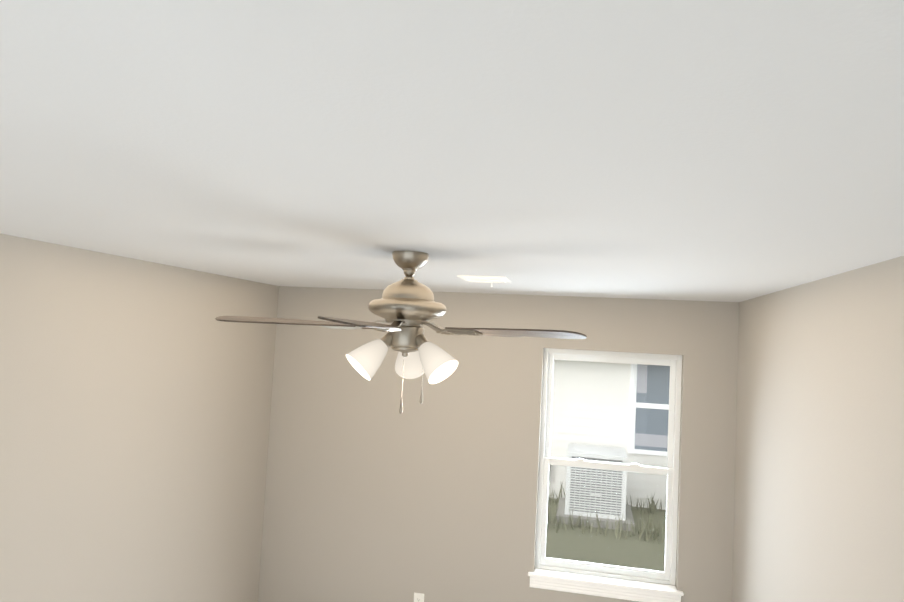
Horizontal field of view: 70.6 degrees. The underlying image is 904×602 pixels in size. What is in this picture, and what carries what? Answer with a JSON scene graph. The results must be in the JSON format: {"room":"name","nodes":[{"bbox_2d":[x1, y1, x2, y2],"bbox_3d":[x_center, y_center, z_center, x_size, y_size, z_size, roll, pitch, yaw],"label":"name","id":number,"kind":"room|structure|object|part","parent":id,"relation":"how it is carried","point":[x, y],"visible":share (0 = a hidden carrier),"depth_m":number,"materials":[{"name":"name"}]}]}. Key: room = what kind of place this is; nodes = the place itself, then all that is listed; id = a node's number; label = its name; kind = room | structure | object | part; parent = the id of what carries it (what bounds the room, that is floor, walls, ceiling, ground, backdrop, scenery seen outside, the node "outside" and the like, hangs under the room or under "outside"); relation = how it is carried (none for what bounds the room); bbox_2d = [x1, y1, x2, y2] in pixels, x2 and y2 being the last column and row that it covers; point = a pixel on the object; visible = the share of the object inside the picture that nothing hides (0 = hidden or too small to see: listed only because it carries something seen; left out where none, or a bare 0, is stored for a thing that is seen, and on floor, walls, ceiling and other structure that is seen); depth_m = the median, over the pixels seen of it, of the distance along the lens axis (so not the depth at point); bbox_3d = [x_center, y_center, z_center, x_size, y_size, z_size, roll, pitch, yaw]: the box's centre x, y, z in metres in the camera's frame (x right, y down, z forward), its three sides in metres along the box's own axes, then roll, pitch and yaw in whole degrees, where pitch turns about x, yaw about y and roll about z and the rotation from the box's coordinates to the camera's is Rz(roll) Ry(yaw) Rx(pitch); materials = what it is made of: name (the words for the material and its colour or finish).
{"room":"empty bedroom","nodes":[
{"label":"empty bedroom","id":0,"kind":"room"},
{"bbox_2d":[0,233,278,601],"bbox_3d":[-1.886,0.947,2.322,0.120,2.680,5.040,2,-3,12],"label":"wall","id":1,"kind":"structure","parent":0,"point":[135,402],"depth_m":3.20,"materials":[{"name":"grey paint"}]},
{"bbox_2d":[0,0,903,301],"bbox_3d":[-0.229,-0.270,2.028,3.150,0.120,4.760,2,-3,12],"label":"ceiling","id":2,"kind":"structure","parent":0,"point":[716,150],"depth_m":1.01,"materials":[{"name":"white paint"}]},
{"bbox_2d":[215,251,586,413],"bbox_3d":[-0.186,0.117,2.363,1.342,0.609,1.285,2,-3,12],"label":"fan","id":3,"kind":"object","parent":2,"relation":"hanging from","point":[407,306],"visible":1,"depth_m":2.34,"materials":[{"name":"metal"}]},
{"label":"blade","id":4,"kind":"part","parent":3,"relation":"part of","materials":[{"name":"brown wood"}]},
{"bbox_3d":[-0.266,0.072,1.986,0.146,0.006,0.510,10,-2,13],"label":"blade","id":5,"kind":"part","parent":3,"relation":"part of","materials":[{"name":"brown wood"}]},
{"bbox_3d":[-0.299,0.201,2.356,0.131,0.130,0.130,-43,16,-21],"label":"lamp shade","id":6,"kind":"part","parent":3,"relation":"part of","materials":[{"name":"white glass"}]},
{"bbox_3d":[-0.169,0.219,2.548,0.130,0.130,0.131,3,-47,4],"label":"lamp shade","id":7,"kind":"part","parent":3,"relation":"part of","materials":[{"name":"white glass"}]},
{"bbox_3d":[-0.067,0.212,2.339,0.130,0.130,0.131,8,38,-56],"label":"lamp shade","id":8,"kind":"part","parent":3,"relation":"part of","materials":[{"name":"white glass"}]},
{"bbox_3d":[0.212,0.108,2.197,0.510,0.006,0.146,1,-12,30],"label":"blade","id":9,"kind":"part","parent":3,"relation":"part of","materials":[{"name":"brown wood"}]},
{"bbox_2d":[457,275,510,286],"bbox_3d":[0.169,-0.100,3.294,0.245,0.034,0.245,2,-3,12],"label":"ceiling vent","id":10,"kind":"object","parent":2,"relation":"in","point":[492,279],"visible":1,"depth_m":3.23,"materials":[{"name":"white metal"}]},
{"bbox_2d":[258,286,738,601],"bbox_3d":[0.224,1.171,4.353,3.150,2.680,0.160,2,-3,12],"label":"wall","id":11,"kind":"structure","parent":0,"point":[372,494],"depth_m":4.33,"materials":[{"name":"grey paint"}]},
{"bbox_2d":[414,592,423,601],"bbox_3d":[-0.225,2.033,4.305,0.072,0.120,0.008,2,-3,12],"label":"electrical outlet","id":12,"kind":"object","parent":11,"relation":"attached to","point":[418,597],"visible":1,"depth_m":4.30,"materials":[{"name":"white plastic"}]},
{"bbox_2d":[528,348,683,601],"bbox_3d":[1.014,1.109,4.165,0.960,1.558,0.193,2,-3,12],"label":"window unit","id":13,"kind":"structure","parent":11,"relation":"in","point":[597,585],"depth_m":4.16,"materials":[{"name":"white plastic"}]},
{"bbox_3d":[1.007,1.418,4.185,0.826,0.703,0.036,2,-3,12],"label":"sash","id":14,"kind":"part","parent":13,"relation":"part of","materials":[{"name":"white plastic"}]},
{"bbox_3d":[1.029,1.069,4.225,0.766,1.326,0.036,2,-3,12],"label":"glass","id":15,"kind":"part","parent":13,"relation":"part of","materials":[{"name":"clear glass"}]},
{"bbox_3d":[1.049,0.742,4.260,0.826,0.739,0.027,2,-3,12],"label":"sash","id":16,"kind":"part","parent":13,"relation":"part of","materials":[{"name":"white plastic"}]},
{"bbox_2d":[732,256,903,601],"bbox_3d":[1.307,1.069,1.625,0.120,2.680,5.040,2,-3,12],"label":"wall","id":17,"kind":"structure","parent":0,"point":[819,492],"depth_m":2.51,"materials":[{"name":"grey paint"}]},
{"label":"outside","id":18,"kind":"structure","parent":0,"visible":0},
{"bbox_2d":[546,359,669,570],"bbox_3d":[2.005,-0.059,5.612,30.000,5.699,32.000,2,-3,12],"label":"window pane","id":19,"kind":"structure","parent":18,"point":[650,531],"depth_m":8.67,"materials":[{"name":"white"}]}
]}

